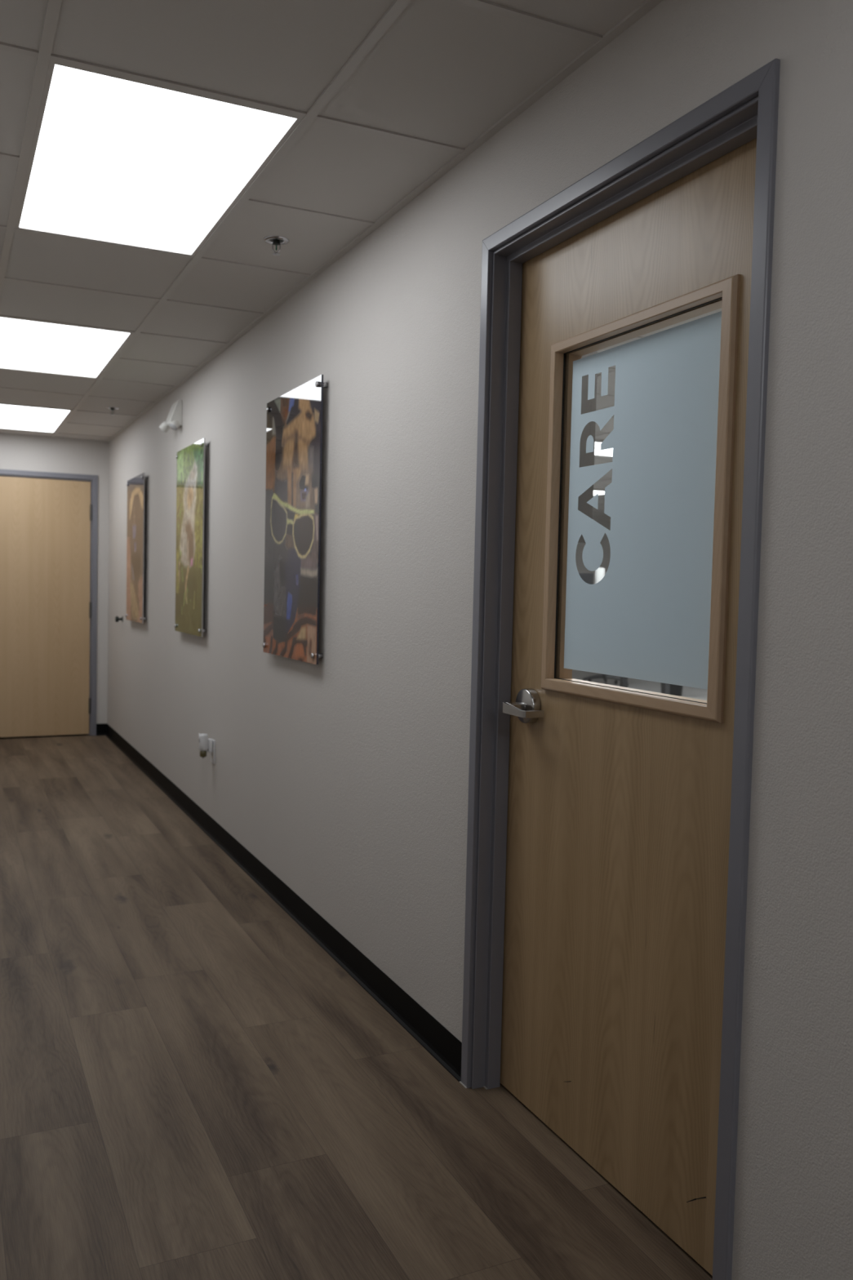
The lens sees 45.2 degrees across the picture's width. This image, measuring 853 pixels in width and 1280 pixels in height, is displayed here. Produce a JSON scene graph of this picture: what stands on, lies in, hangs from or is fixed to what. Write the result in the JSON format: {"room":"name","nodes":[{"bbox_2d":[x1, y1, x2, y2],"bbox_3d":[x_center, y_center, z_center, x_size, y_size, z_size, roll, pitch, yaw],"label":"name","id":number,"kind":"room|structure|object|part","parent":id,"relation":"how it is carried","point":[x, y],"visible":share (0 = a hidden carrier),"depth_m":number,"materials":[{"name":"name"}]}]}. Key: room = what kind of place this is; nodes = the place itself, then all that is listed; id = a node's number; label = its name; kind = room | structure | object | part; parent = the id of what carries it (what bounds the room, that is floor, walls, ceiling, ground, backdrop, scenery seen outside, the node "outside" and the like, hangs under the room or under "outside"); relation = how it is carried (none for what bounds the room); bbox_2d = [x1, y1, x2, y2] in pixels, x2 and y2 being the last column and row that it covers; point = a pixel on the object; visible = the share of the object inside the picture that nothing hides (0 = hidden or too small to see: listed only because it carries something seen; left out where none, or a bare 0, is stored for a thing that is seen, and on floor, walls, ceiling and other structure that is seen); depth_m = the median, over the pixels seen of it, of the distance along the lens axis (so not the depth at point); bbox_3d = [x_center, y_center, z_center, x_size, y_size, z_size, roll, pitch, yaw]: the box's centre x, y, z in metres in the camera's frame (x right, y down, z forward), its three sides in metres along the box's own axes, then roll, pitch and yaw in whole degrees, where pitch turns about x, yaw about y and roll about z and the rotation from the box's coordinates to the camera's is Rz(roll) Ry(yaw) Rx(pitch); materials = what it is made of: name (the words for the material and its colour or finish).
{"room":"office corridor","nodes":[
{"label":"office corridor","id":0,"kind":"room"},
{"bbox_2d":[0,433,109,724],"bbox_3d":[-3.378,-0.659,8.187,1.596,2.900,0.130,0,3,-25],"label":"wall","id":1,"kind":"structure","parent":0,"point":[17,452],"depth_m":8.37,"materials":[{"name":"beige paint"}]},
{"bbox_2d":[0,475,92,737],"bbox_3d":[-3.174,-0.257,8.229,0.930,2.074,0.118,0,3,-25],"label":"door","id":2,"kind":"structure","parent":1,"relation":"in","point":[46,605],"depth_m":8.29,"materials":[{"name":"brown wood"}]},
{"bbox_2d":[0,469,97,735],"bbox_3d":[-3.202,-0.280,8.277,1.028,2.142,0.122,0,3,-25],"label":"door frame","id":3,"kind":"structure","parent":1,"relation":"attached to","point":[93,479],"depth_m":8.41,"materials":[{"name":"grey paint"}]},
{"bbox_3d":[-3.155,-1.327,8.174,1.027,0.040,0.016,0,3,-25],"label":"head casing","id":4,"kind":"part","parent":3,"relation":"part of","materials":[{"name":"blue paint"}]},
{"bbox_3d":[-2.733,-0.278,8.440,0.040,2.142,0.016,0,3,-25],"label":"casing","id":5,"kind":"part","parent":3,"relation":"part of","materials":[{"name":"blue paint"}]},
{"bbox_2d":[96,723,106,735],"bbox_3d":[-3.325,0.744,8.220,1.469,0.096,0.015,0,3,-25],"label":"baseboard","id":6,"kind":"structure","parent":1,"relation":"attached to","point":[101,729],"depth_m":8.52,"materials":[{"name":"black rubber"}]},
{"bbox_2d":[0,0,662,442],"bbox_3d":[-0.105,-1.440,1.394,1.676,0.482,15.038,0,3,-25],"label":"ceiling","id":7,"kind":"structure","parent":0,"point":[390,96],"depth_m":2.49,"materials":[{"name":"tile"}]},
{"bbox_2d":[0,404,71,432],"bbox_3d":[-2.896,-1.589,7.304,0.578,0.028,1.196,0,3,-25],"label":"recessed light","id":8,"kind":"object","parent":7,"relation":"in","point":[11,417],"visible":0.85,"depth_m":7.29,"materials":[{"name":"plastic"}]},
{"bbox_2d":[0,316,133,378],"bbox_3d":[-1.855,-1.449,5.100,0.578,0.028,1.196,0,3,-25],"label":"recessed light","id":9,"kind":"object","parent":7,"relation":"in","point":[26,345],"visible":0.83,"depth_m":5.03,"materials":[{"name":"plastic"}]},
{"bbox_2d":[106,406,119,415],"bbox_3d":[-2.071,-1.508,6.763,0.085,0.050,0.085,1,3,-3],"label":"sprinkler head","id":10,"kind":"object","parent":7,"relation":"attached to","point":[112,408],"visible":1,"depth_m":6.76},
{"bbox_2d":[14,61,302,256],"bbox_3d":[-0.814,-1.310,2.895,0.578,0.028,1.196,0,3,-25],"label":"recessed light","id":11,"kind":"object","parent":7,"relation":"in","point":[113,159],"visible":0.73,"depth_m":2.75,"materials":[{"name":"plastic"}]},
{"bbox_2d":[263,235,288,255],"bbox_3d":[-0.495,-1.295,3.379,0.085,0.050,0.085,1,3,-3],"label":"sprinkler head","id":12,"kind":"object","parent":7,"relation":"attached to","point":[274,240],"visible":1,"depth_m":3.37},
{"bbox_2d":[0,670,712,1279],"bbox_3d":[3.594,1.099,6.391,12.526,0.100,19.650,0,3,-25],"label":"floor","id":13,"kind":"structure","parent":0,"point":[193,1086],"depth_m":2.56,"materials":[{"name":"brown wood"}]},
{"bbox_2d":[582,674,628,685],"bbox_3d":[2.462,0.098,14.031,0.622,1.050,0.621,4,4,42],"label":"office chair","id":14,"kind":"object","parent":13,"relation":"on","point":[605,677],"visible":0.27,"depth_m":13.97,"materials":[{"name":"black plastic"}]},
{"bbox_3d":[2.288,0.507,13.997,0.219,0.090,0.278,4,4,42],"label":"leg","id":15,"kind":"part","parent":14,"relation":"part of","materials":[{"name":"black plastic"}]},
{"bbox_3d":[2.423,0.516,13.876,0.059,0.090,0.316,2,3,3],"label":"leg","id":16,"kind":"part","parent":14,"relation":"part of","materials":[{"name":"black plastic"}]},
{"bbox_3d":[2.572,0.515,13.963,0.316,0.091,0.060,3,3,26],"label":"leg","id":17,"kind":"part","parent":14,"relation":"part of","materials":[{"name":"black plastic"}]},
{"bbox_2d":[619,676,670,694],"bbox_3d":[1.243,0.498,8.705,1.600,0.750,0.700,0,3,-25],"label":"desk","id":18,"kind":"object","parent":13,"relation":"on","point":[623,681],"visible":0.02,"depth_m":8.75,"materials":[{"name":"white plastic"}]},
{"bbox_2d":[578,573,593,584],"bbox_3d":[1.217,-0.221,8.652,0.410,0.690,0.170,0,3,-25],"label":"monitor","id":19,"kind":"object","parent":18,"relation":"on","point":[588,578],"visible":0.12,"depth_m":8.68,"materials":[{"name":"black plastic"}]},
{"bbox_2d":[595,567,604,583],"bbox_3d":[1.473,-0.246,8.766,0.200,0.740,0.200,0,3,-25],"label":"holder","id":20,"kind":"object","parent":18,"relation":"on","point":[599,572],"visible":0.22,"depth_m":8.72,"materials":[{"name":"white plastic"}]},
{"bbox_3d":[1.784,0.495,9.292,0.050,0.720,0.050,0,3,-25],"label":"leg","id":21,"kind":"part","parent":18,"relation":"part of","materials":[{"name":"grey metal"}]},
{"bbox_3d":[2.039,0.529,8.751,0.050,0.720,0.050,0,3,-25],"label":"leg","id":22,"kind":"part","parent":18,"relation":"part of","materials":[{"name":"grey metal"}]},
{"bbox_2d":[660,682,683,696],"bbox_3d":[3.073,0.520,12.838,0.312,0.360,0.312,0,3,-25],"label":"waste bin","id":23,"kind":"object","parent":13,"relation":"on","point":[675,690],"visible":0.22,"depth_m":12.72,"materials":[{"name":"black plastic"}]},
{"bbox_2d":[106,0,852,1279],"bbox_3d":[-0.607,-0.394,4.341,0.130,2.900,19.600,0,3,-25],"label":"wall","id":24,"kind":"structure","parent":0,"point":[345,775],"depth_m":2.77,"materials":[{"name":"beige paint"}]},
{"bbox_2d":[115,616,123,622],"bbox_3d":[-2.335,-0.158,7.788,0.057,0.048,0.048,0,3,-25],"label":"handle","id":25,"kind":"object","parent":24,"relation":"attached to","point":[117,618],"visible":1,"depth_m":7.77,"materials":[{"name":"brown metal"}]},
{"bbox_2d":[125,472,147,623],"bbox_3d":[-2.017,-0.629,7.125,0.042,1.000,0.665,0,3,-25],"label":"picture","id":26,"kind":"object","parent":24,"relation":"attached to","point":[135,486],"visible":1,"depth_m":7.07,"materials":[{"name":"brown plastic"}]},
{"bbox_3d":[-2.024,-0.629,7.121,0.006,1.000,0.665,0,3,-25],"label":"acrylic panel","id":27,"kind":"part","parent":26,"relation":"part of","materials":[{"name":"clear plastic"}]},
{"bbox_2d":[159,400,182,432],"bbox_3d":[-1.471,-1.285,5.893,0.105,0.172,0.184,0,3,-25],"label":"emergency light","id":28,"kind":"object","parent":24,"relation":"attached to","point":[174,420],"visible":1,"depth_m":5.84,"materials":[{"name":"beige plastic"}]},
{"bbox_2d":[173,438,208,636],"bbox_3d":[-1.279,-0.542,5.563,0.042,1.016,0.664,0,3,-25],"label":"picture","id":29,"kind":"object","parent":24,"relation":"attached to","point":[190,464],"visible":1,"depth_m":5.51,"materials":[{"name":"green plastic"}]},
{"bbox_3d":[-1.286,-0.542,5.559,0.006,1.016,0.664,0,3,-25],"label":"acrylic panel","id":30,"kind":"part","parent":29,"relation":"part of","materials":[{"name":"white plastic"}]},
{"bbox_2d":[198,733,213,758],"bbox_3d":[-1.114,0.531,5.168,0.067,0.129,0.045,0,3,-25],"label":"air freshener","id":31,"kind":"object","parent":24,"relation":"attached to","point":[205,744],"visible":1,"depth_m":5.15,"materials":[{"name":"white plastic"}]},
{"bbox_2d":[200,751,206,756],"bbox_3d":[-1.125,0.571,5.165,0.035,0.032,0.035,0,3,-25],"label":"oil bottle","id":32,"kind":"object","parent":31,"relation":"on","point":[202,753],"depth_m":5.15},
{"bbox_2d":[198,733,208,751],"bbox_3d":[-1.122,0.511,5.163,0.049,0.088,0.045,0,3,-25],"label":"hood","id":33,"kind":"object","parent":31,"relation":"attached to","point":[202,738],"depth_m":5.14,"materials":[{"name":"white plastic"}]},
{"bbox_2d":[210,738,215,764],"bbox_3d":[-1.081,0.562,5.186,0.008,0.117,0.072,0,3,-25],"label":"wall outlet","id":34,"kind":"object","parent":24,"relation":"attached to","point":[213,753],"visible":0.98,"depth_m":5.16,"materials":[{"name":"white plastic"}]},
{"bbox_2d":[105,724,462,1082],"bbox_3d":[0.403,1.153,2.038,0.015,0.096,14.404,0,3,-25],"label":"baseboard","id":35,"kind":"structure","parent":24,"relation":"attached to","point":[433,1036],"depth_m":3.64,"materials":[{"name":"black rubber"}]},
{"bbox_2d":[262,374,328,664],"bbox_3d":[-0.514,-0.442,3.943,0.042,1.024,0.673,0,3,-25],"label":"picture","id":36,"kind":"object","parent":24,"relation":"attached to","point":[294,427],"visible":1,"depth_m":3.88,"materials":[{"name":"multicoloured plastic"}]},
{"bbox_3d":[-0.521,-0.442,3.939,0.006,1.024,0.673,0,3,-25],"label":"acrylic panel","id":37,"kind":"part","parent":36,"relation":"part of","materials":[{"name":"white plastic"}]},
{"bbox_2d":[577,350,598,543],"bbox_3d":[0.060,-0.809,3.466,0.330,0.990,1.400,0,3,-25],"label":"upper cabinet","id":38,"kind":"object","parent":24,"relation":"attached to","point":[587,406],"visible":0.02,"depth_m":2.90,"materials":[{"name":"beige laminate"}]},
{"bbox_3d":[0.327,-0.789,3.206,0.019,0.982,0.694,0,3,-25],"label":"cabinet door","id":39,"kind":"part","parent":38,"relation":"part of","materials":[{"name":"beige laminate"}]},
{"bbox_2d":[459,58,780,1279],"bbox_3d":[0.383,0.106,2.208,0.126,2.170,1.007,0,3,-25],"label":"door frame","id":40,"kind":"structure","parent":24,"relation":"attached to","point":[746,111],"depth_m":2.30,"materials":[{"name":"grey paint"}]},
{"bbox_3d":[0.130,0.078,2.623,0.018,2.170,0.036,0,3,-25],"label":"casing","id":41,"kind":"part","parent":40,"relation":"part of","materials":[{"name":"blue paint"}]},
{"bbox_3d":[0.361,-0.959,2.130,0.018,0.036,1.005,0,3,-25],"label":"head casing","id":42,"kind":"part","parent":40,"relation":"part of","materials":[{"name":"blue paint"}]},
{"bbox_3d":[0.543,0.134,1.748,0.018,2.170,0.036,0,3,-25],"label":"casing","id":43,"kind":"part","parent":40,"relation":"part of","materials":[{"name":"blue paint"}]},
{"bbox_2d":[500,137,756,1275],"bbox_3d":[0.398,0.126,2.216,0.131,2.114,0.909,0,3,-25],"label":"door","id":44,"kind":"structure","parent":24,"relation":"in","point":[620,797],"depth_m":2.16,"materials":[{"name":"brown wood"}]},
{"bbox_3d":[0.233,0.168,2.479,0.058,0.027,0.102,0,3,-25],"label":"lever","id":45,"kind":"part","parent":44,"relation":"part of","materials":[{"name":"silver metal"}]},
{"bbox_2d":[572,519,610,670],"bbox_3d":[0.162,-0.963,15.590,10.870,2.900,0.120,0,3,-25],"label":"wall","id":46,"kind":"structure","parent":0,"point":[605,543],"depth_m":16.76,"materials":[{"name":"beige paint"}]},
{"bbox_2d":[592,308,721,520],"bbox_3d":[3.409,-1.542,8.713,10.870,0.036,15.000,0,3,-25],"label":"ceiling","id":47,"kind":"structure","parent":0,"point":[607,401],"depth_m":6.48,"materials":[{"name":"tile"}]},
{"bbox_2d":[593,488,604,495],"bbox_3d":[1.505,-1.720,11.773,1.200,0.028,0.610,0,3,-25],"label":"recessed light","id":48,"kind":"object","parent":47,"relation":"in","point":[600,491],"visible":0.07,"depth_m":11.75,"materials":[{"name":"plastic"}]},
{"bbox_2d":[593,491,604,494],"bbox_3d":[1.505,-1.717,11.774,1.176,0.014,0.586,0,3,-25],"label":"diffuser","id":49,"kind":"object","parent":48,"relation":"attached to","point":[594,492],"depth_m":11.86,"materials":[{"name":"white plastic"}]},
{"bbox_2d":[595,438,613,456],"bbox_3d":[1.486,-1.536,8.231,1.200,0.028,0.610,0,3,-25],"label":"recessed light","id":50,"kind":"object","parent":47,"relation":"in","point":[608,452],"visible":0.02,"depth_m":8.27,"materials":[{"name":"plastic"}]}
]}

